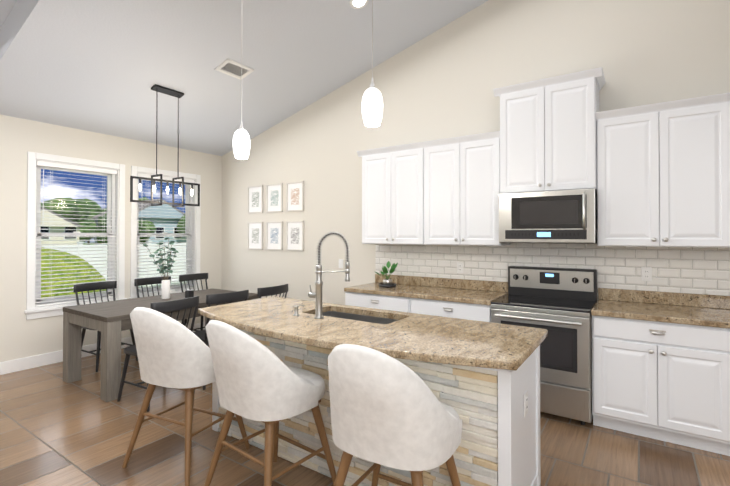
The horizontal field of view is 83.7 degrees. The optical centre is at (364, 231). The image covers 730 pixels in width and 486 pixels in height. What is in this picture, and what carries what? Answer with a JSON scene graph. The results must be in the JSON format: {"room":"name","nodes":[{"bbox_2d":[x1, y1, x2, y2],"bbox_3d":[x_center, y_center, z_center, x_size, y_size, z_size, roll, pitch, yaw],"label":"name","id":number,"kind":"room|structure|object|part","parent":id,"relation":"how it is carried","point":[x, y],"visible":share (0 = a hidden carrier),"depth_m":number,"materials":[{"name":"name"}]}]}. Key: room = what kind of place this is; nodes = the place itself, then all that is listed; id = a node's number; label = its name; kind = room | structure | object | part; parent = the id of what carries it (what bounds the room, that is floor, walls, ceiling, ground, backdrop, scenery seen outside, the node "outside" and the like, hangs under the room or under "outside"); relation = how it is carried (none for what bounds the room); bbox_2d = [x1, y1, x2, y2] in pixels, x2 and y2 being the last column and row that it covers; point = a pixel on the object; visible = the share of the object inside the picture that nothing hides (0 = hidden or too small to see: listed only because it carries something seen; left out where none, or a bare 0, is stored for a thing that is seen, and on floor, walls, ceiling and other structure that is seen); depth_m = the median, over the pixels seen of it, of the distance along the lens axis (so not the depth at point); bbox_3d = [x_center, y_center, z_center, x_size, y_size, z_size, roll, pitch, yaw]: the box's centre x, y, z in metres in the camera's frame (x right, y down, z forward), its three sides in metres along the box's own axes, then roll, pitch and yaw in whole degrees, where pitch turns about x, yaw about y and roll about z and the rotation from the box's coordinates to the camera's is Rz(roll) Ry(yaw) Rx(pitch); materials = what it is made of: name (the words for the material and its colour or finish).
{"room":"kitchen","nodes":[
{"label":"kitchen","id":0,"kind":"room"},
{"bbox_2d":[0,114,221,361],"bbox_3d":[-4.503,-0.129,3.583,0.150,3.300,7.800,0,-1,34],"label":"wall","id":1,"kind":"structure","parent":0,"point":[21,336],"depth_m":4.74,"materials":[{"name":"white paint"}]},
{"bbox_2d":[24,151,126,319],"bbox_3d":[-3.515,0.048,4.990,0.205,1.872,1.074,0,-1,34],"label":"window","id":2,"kind":"structure","parent":1,"relation":"in","point":[31,311],"depth_m":4.87,"materials":[{"name":"white"}]},
{"bbox_3d":[-3.563,0.029,5.023,0.031,1.516,0.716,0,-1,34],"label":"glass","id":3,"kind":"part","parent":2,"relation":"part of","materials":[{"name":"clear glass"}]},
{"bbox_3d":[-3.561,0.029,5.021,0.065,1.666,0.866,0,-1,34],"label":"left window sash","id":4,"kind":"part","parent":2,"relation":"part of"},
{"bbox_2d":[35,161,116,306],"bbox_3d":[-3.501,0.027,4.980,0.064,1.660,0.854,0,-1,34],"label":"window blinds","id":5,"kind":"object","parent":2,"relation":"attached to","point":[71,167],"visible":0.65,"depth_m":4.92,"materials":[{"name":"white plastic"}]},
{"bbox_2d":[0,322,204,374],"bbox_3d":[-4.434,1.453,3.521,0.015,0.135,7.499,0,-1,34],"label":"baseboard","id":6,"kind":"structure","parent":1,"relation":"attached to","point":[16,365],"depth_m":4.63,"materials":[{"name":"white wood"}]},
{"bbox_2d":[129,166,201,298],"bbox_3d":[-2.890,0.056,5.913,0.205,1.872,1.074,0,-1,34],"label":"window","id":7,"kind":"structure","parent":1,"relation":"in","point":[196,178],"depth_m":6.02,"materials":[{"name":"white wood"}]},
{"bbox_3d":[-2.938,0.037,5.946,0.031,1.516,0.716,0,-1,34],"label":"glass","id":8,"kind":"part","parent":7,"relation":"part of","materials":[{"name":"clear glass"}]},
{"bbox_3d":[-2.936,0.037,5.944,0.065,1.666,0.866,0,-1,34],"label":"right window sash","id":9,"kind":"part","parent":7,"relation":"part of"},
{"bbox_2d":[137,173,193,294],"bbox_3d":[-2.876,0.036,5.904,0.064,1.660,0.854,0,-1,34],"label":"window blinds","id":10,"kind":"object","parent":7,"relation":"attached to","point":[163,178],"visible":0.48,"depth_m":5.91,"materials":[{"name":"white plastic"}]},
{"bbox_2d":[0,0,487,155],"bbox_3d":[-0.507,-2.739,0.901,9.800,2.988,7.800,0,-1,34],"label":"ceiling","id":11,"kind":"structure","parent":0,"point":[101,66],"depth_m":4.19,"materials":[{"name":"white paint"}]},
{"bbox_2d":[130,84,199,207],"bbox_3d":[-2.209,-0.937,4.561,0.210,1.313,0.800,0,-1,34],"label":"chandelier","id":12,"kind":"object","parent":11,"relation":"hanging from","point":[165,90],"visible":1,"depth_m":4.51,"materials":[{"name":"black metal"}]},
{"bbox_2d":[215,59,253,79],"bbox_3d":[-1.421,-1.767,4.446,0.229,0.069,0.350,0,-1,34],"label":"ceiling vent","id":13,"kind":"object","parent":11,"relation":"in","point":[230,67],"visible":0.98,"depth_m":4.43,"materials":[{"name":"white plastic"}]},
{"bbox_2d":[233,68,249,158],"bbox_3d":[-0.965,-1.327,3.191,0.132,1.508,0.132,0,-1,34],"label":"pendant light","id":14,"kind":"object","parent":11,"relation":"hanging from","point":[241,143],"visible":1,"depth_m":3.14,"materials":[{"name":"white glass"}]},
{"bbox_2d":[349,0,368,8],"bbox_3d":[-0.056,-2.159,3.827,0.179,0.056,0.184,0,-1,34],"label":"recessed light","id":15,"kind":"object","parent":11,"relation":"in","point":[357,4],"visible":1,"depth_m":3.85,"materials":[{"name":"white plastic"}]},
{"bbox_2d":[362,0,382,126],"bbox_3d":[0.045,-1.530,2.509,0.132,1.752,0.132,0,-1,34],"label":"pendant light","id":16,"kind":"object","parent":11,"relation":"hanging from","point":[372,106],"visible":1,"depth_m":2.46,"materials":[{"name":"white glass"}]},
{"bbox_2d":[0,346,729,485],"bbox_3d":[-0.507,1.546,0.862,9.800,0.100,7.800,0,-1,34],"label":"floor","id":17,"kind":"structure","parent":0,"point":[56,429],"depth_m":2.83,"materials":[{"name":"wood"}]},
{"bbox_2d":[73,281,137,371],"bbox_3d":[-3.039,1.072,4.775,0.548,0.922,0.475,0,-1,30],"label":"chair","id":18,"kind":"object","parent":17,"relation":"on","point":[94,286],"visible":0.54,"depth_m":4.81,"materials":[{"name":"black wood"}]},
{"bbox_2d":[117,296,198,411],"bbox_3d":[-1.871,1.063,3.727,0.548,0.922,0.475,0,-1,29],"label":"chair","id":19,"kind":"object","parent":17,"relation":"on","point":[175,305],"visible":0.46,"depth_m":3.62,"materials":[{"name":"black wood"}]},
{"bbox_2d":[134,276,185,326],"bbox_3d":[-2.661,1.077,5.323,0.548,0.922,0.475,0,-1,37],"label":"chair","id":20,"kind":"object","parent":17,"relation":"on","point":[147,281],"visible":0.27,"depth_m":5.42,"materials":[{"name":"black wood"}]},
{"bbox_2d":[63,288,258,401],"bbox_3d":[-2.200,1.153,4.627,0.960,0.755,1.770,0,-1,34],"label":"dining table","id":21,"kind":"object","parent":17,"relation":"on","point":[110,320],"visible":0.67,"depth_m":4.08,"materials":[{"name":"grey wood"}]},
{"bbox_2d":[143,237,178,298],"bbox_3d":[-2.364,0.421,4.733,0.311,0.708,0.368,0,-1,34],"label":"vase","id":22,"kind":"object","parent":21,"relation":"on","point":[165,288],"visible":1,"depth_m":4.71,"materials":[{"name":"white ceramic"}]},
{"bbox_2d":[185,290,193,297],"bbox_3d":[-2.046,0.729,4.750,0.100,0.090,0.100,0,-1,34],"label":"lantern","id":23,"kind":"object","parent":21,"relation":"on","point":[189,293],"visible":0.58,"depth_m":4.73,"materials":[{"name":"black"}]},
{"bbox_2d":[122,307,249,485],"bbox_3d":[-1.201,0.985,2.698,0.589,1.063,0.634,0,-1,25],"label":"stool","id":24,"kind":"object","parent":17,"relation":"on","point":[173,353],"visible":0.79,"depth_m":2.47,"materials":[{"name":"fabric"}]},
{"bbox_2d":[179,273,207,330],"bbox_3d":[-2.319,1.082,5.847,0.548,0.922,0.475,0,-1,32],"label":"chair","id":25,"kind":"object","parent":17,"relation":"on","point":[192,277],"visible":0.33,"depth_m":5.93,"materials":[{"name":"black wood"}]},
{"bbox_2d":[193,290,248,389],"bbox_3d":[-1.540,1.067,4.207,0.548,0.922,0.475,0,-1,38],"label":"chair","id":26,"kind":"object","parent":17,"relation":"on","point":[224,298],"visible":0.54,"depth_m":4.01,"materials":[{"name":"black wood"}]},
{"bbox_2d":[204,320,335,485],"bbox_3d":[-0.558,0.981,2.280,0.589,1.063,0.634,0,-1,38],"label":"stool","id":27,"kind":"object","parent":17,"relation":"on","point":[256,380],"visible":1,"depth_m":2.06,"materials":[{"name":"fabric"}]},
{"bbox_2d":[257,284,287,297],"bbox_3d":[-1.216,1.072,4.695,0.548,0.922,0.475,0,-1,31],"label":"chair","id":28,"kind":"object","parent":17,"relation":"on","point":[273,290],"visible":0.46,"depth_m":4.51,"materials":[{"name":"black wood"}]},
{"bbox_2d":[344,290,407,311],"bbox_3d":[0.280,1.090,4.479,0.802,0.873,0.624,0,-1,34],"label":"base cabinet","id":29,"kind":"object","parent":17,"relation":"on","point":[377,301],"depth_m":4.21,"materials":[{"name":"white wood"}]},
{"bbox_2d":[212,335,540,485],"bbox_3d":[-0.064,1.069,2.769,2.248,0.888,0.691,0,-1,34],"label":"kitchen island","id":30,"kind":"object","parent":17,"relation":"on","point":[499,445],"depth_m":2.13,"materials":[{"name":"white stone"}]},
{"bbox_2d":[198,296,547,386],"bbox_3d":[-0.146,0.602,2.683,2.345,0.040,0.964,0,-1,34],"label":"island countertop","id":31,"kind":"structure","parent":30,"relation":"on","point":[485,352],"depth_m":2.32,"materials":[{"name":"beige stone"}]},
{"bbox_2d":[290,231,349,318],"bbox_3d":[-0.302,0.291,2.828,0.349,0.586,0.220,0,-1,34],"label":"faucet","id":32,"kind":"object","parent":31,"relation":"on","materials":[{"name":"silver metal"}]},
{"bbox_2d":[322,311,397,323],"bbox_3d":[-0.071,0.732,2.887,0.744,0.213,0.364,0,-1,34],"label":"sink","id":33,"kind":"object","parent":31,"relation":"in","point":[352,315],"depth_m":3.06,"materials":[{"name":"silver metal"}]},
{"bbox_2d":[328,344,461,485],"bbox_3d":[0.121,0.977,1.844,0.589,1.063,0.634,0,-1,31],"label":"stool","id":34,"kind":"object","parent":17,"relation":"on","point":[388,411],"visible":1,"depth_m":1.61,"materials":[{"name":"fabric"}]},
{"bbox_2d":[408,298,491,321],"bbox_3d":[0.944,1.086,4.029,0.803,0.873,0.624,0,-1,34],"label":"base cabinet","id":35,"kind":"object","parent":17,"relation":"on","point":[461,310],"depth_m":3.76,"materials":[{"name":"white wood"}]},
{"bbox_2d":[344,282,507,305],"bbox_3d":[0.611,0.629,4.249,1.592,0.040,0.644,0,-1,34],"label":"countertop","id":36,"kind":"structure","parent":35,"relation":"on","point":[433,293],"depth_m":4.06,"materials":[{"name":"beige stone"}]},
{"bbox_2d":[375,261,397,287],"bbox_3d":[0.234,0.469,4.483,0.220,0.281,0.326,0,-1,18],"label":"potted plant","id":37,"kind":"object","parent":36,"relation":"on","point":[387,283],"visible":1,"depth_m":4.48,"materials":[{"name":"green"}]},
{"bbox_2d":[491,266,596,424],"bbox_3d":[1.564,0.927,3.553,0.756,1.184,0.712,0,-1,34],"label":"range","id":38,"kind":"object","parent":17,"relation":"on","point":[558,304],"visible":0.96,"depth_m":3.27,"materials":[{"name":"silver metal"}]},
{"bbox_2d":[591,310,729,455],"bbox_3d":[2.250,1.078,3.145,0.823,0.873,0.624,0,-1,34],"label":"base cabinet","id":39,"kind":"object","parent":17,"relation":"on","point":[661,366],"depth_m":2.88,"materials":[{"name":"white wood"}]},
{"bbox_2d":[592,298,729,329],"bbox_3d":[2.590,0.617,2.909,1.657,0.040,0.644,0,-1,34],"label":"countertop","id":40,"kind":"structure","parent":39,"relation":"on","point":[642,311],"depth_m":3.01,"materials":[{"name":"beige stone"}]},
{"bbox_2d":[221,0,729,304],"bbox_3d":[1.699,-1.225,4.013,9.650,5.500,0.150,0,-1,34],"label":"wall","id":41,"kind":"structure","parent":0,"point":[443,82],"depth_m":4.51,"materials":[{"name":"white paint"}]},
{"bbox_2d":[248,185,262,213],"bbox_3d":[-1.662,-0.486,6.176,0.325,0.415,0.022,0,-1,34],"label":"picture frame","id":42,"kind":"object","parent":41,"relation":"attached to","point":[255,199],"visible":1,"depth_m":6.18,"materials":[{"name":"white paper"}]},
{"bbox_2d":[248,222,262,249],"bbox_3d":[-1.662,0.064,6.171,0.325,0.415,0.022,0,-1,34],"label":"picture frame","id":43,"kind":"object","parent":41,"relation":"attached to","point":[255,235],"visible":0.98,"depth_m":6.17,"materials":[{"name":"white paper"}]},
{"bbox_2d":[266,183,282,212],"bbox_3d":[-1.323,-0.488,5.946,0.325,0.415,0.022,0,-1,34],"label":"picture frame","id":44,"kind":"object","parent":41,"relation":"attached to","point":[274,197],"visible":1,"depth_m":5.95,"materials":[{"name":"white paper"}]},
{"bbox_2d":[266,221,282,249],"bbox_3d":[-1.323,0.062,5.941,0.325,0.415,0.022,0,-1,34],"label":"picture frame","id":45,"kind":"object","parent":41,"relation":"attached to","point":[274,235],"visible":0.98,"depth_m":5.94,"materials":[{"name":"white paper"}]},
{"bbox_2d":[286,181,303,211],"bbox_3d":[-0.983,-0.490,5.716,0.325,0.415,0.022,0,-1,34],"label":"picture frame","id":46,"kind":"object","parent":41,"relation":"attached to","point":[294,196],"visible":0.96,"depth_m":5.72,"materials":[{"name":"white paper"}]},
{"bbox_2d":[286,221,303,250],"bbox_3d":[-0.983,0.060,5.711,0.325,0.415,0.022,0,-1,34],"label":"picture frame","id":47,"kind":"object","parent":41,"relation":"attached to","point":[294,235],"visible":1,"depth_m":5.71,"materials":[{"name":"silver metal"}]},
{"bbox_2d":[339,259,342,267],"bbox_3d":[-0.312,0.416,5.263,0.072,0.116,0.009,0,-1,34],"label":"light switch","id":48,"kind":"object","parent":41,"relation":"attached to","point":[340,263],"visible":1,"depth_m":5.26,"materials":[{"name":"white plastic"}]},
{"bbox_2d":[361,143,420,244],"bbox_3d":[0.381,-0.393,4.594,0.786,1.066,0.346,0,-1,34],"label":"upper cabinet","id":49,"kind":"object","parent":41,"relation":"attached to","point":[391,176],"depth_m":4.44,"materials":[{"name":"white wood"}]},
{"bbox_2d":[421,131,509,245],"bbox_3d":[1.031,-0.397,4.154,0.784,1.066,0.346,0,-1,34],"label":"upper cabinet","id":50,"kind":"object","parent":41,"relation":"attached to","point":[460,199],"depth_m":4.00,"materials":[{"name":"white wood"}]},
{"bbox_2d":[497,68,600,194],"bbox_3d":[1.671,-0.836,3.707,0.778,0.976,0.376,0,-1,34],"label":"upper cabinet","id":51,"kind":"object","parent":41,"relation":"attached to","point":[547,135],"depth_m":3.53,"materials":[{"name":"white wood"}]},
{"bbox_2d":[499,188,596,243],"bbox_3d":[1.641,-0.123,3.657,0.770,0.448,0.477,0,-1,34],"label":"microwave","id":52,"kind":"object","parent":51,"relation":"attached to","point":[563,216],"visible":1,"depth_m":3.48,"materials":[{"name":"silver metal"}]},
{"bbox_2d":[376,243,729,300],"bbox_3d":[1.793,0.363,3.838,4.015,0.520,0.010,0,-1,34],"label":"tile backsplash","id":53,"kind":"structure","parent":41,"relation":"attached to","point":[699,270],"depth_m":3.69,"materials":[{"name":"white tile"}]},
{"bbox_2d":[457,262,462,272],"bbox_3d":[1.015,0.388,4.352,0.072,0.116,0.010,0,-1,34],"label":"outlet","id":54,"kind":"object","parent":53,"relation":"attached to","point":[459,267],"visible":1,"depth_m":4.35,"materials":[{"name":"white plastic"}]},
{"bbox_2d":[641,267,651,280],"bbox_3d":[2.373,0.359,3.433,0.072,0.116,0.010,0,-1,34],"label":"outlet","id":55,"kind":"object","parent":53,"relation":"attached to","point":[646,273],"visible":1,"depth_m":3.43,"materials":[{"name":"white plastic"}]},
{"bbox_2d":[597,93,728,247],"bbox_3d":[2.350,-0.430,3.261,0.839,1.096,0.346,0,-1,34],"label":"upper cabinet","id":56,"kind":"object","parent":41,"relation":"attached to","point":[656,175],"depth_m":3.10,"materials":[{"name":"white wood"}]},
{"bbox_2d":[729,92,729,247],"bbox_3d":[3.045,-0.435,2.791,0.839,1.096,0.346,0,-1,34],"label":"upper cabinet","id":57,"kind":"object","parent":41,"relation":"attached to","point":[729,92],"depth_m":2.89,"materials":[{"name":"white wood"}]},
{"bbox_2d":[376,274,729,309],"bbox_3d":[1.789,0.553,3.829,4.015,0.101,0.020,0,-1,34],"label":"backsplash","id":58,"kind":"structure","parent":0,"relation":"attached to","point":[721,302],"depth_m":3.53,"materials":[{"name":"brown stone"}]},
{"label":"outside","id":59,"kind":"structure","parent":0,"visible":0},
{"bbox_2d":[40,197,185,298],"bbox_3d":[-52.094,-1.304,40.342,119.830,8.802,120.000,0,-1,34],"label":"garden","id":60,"kind":"object","parent":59,"point":[153,219],"depth_m":40.88,"materials":[{"name":"green plant"}]}
]}

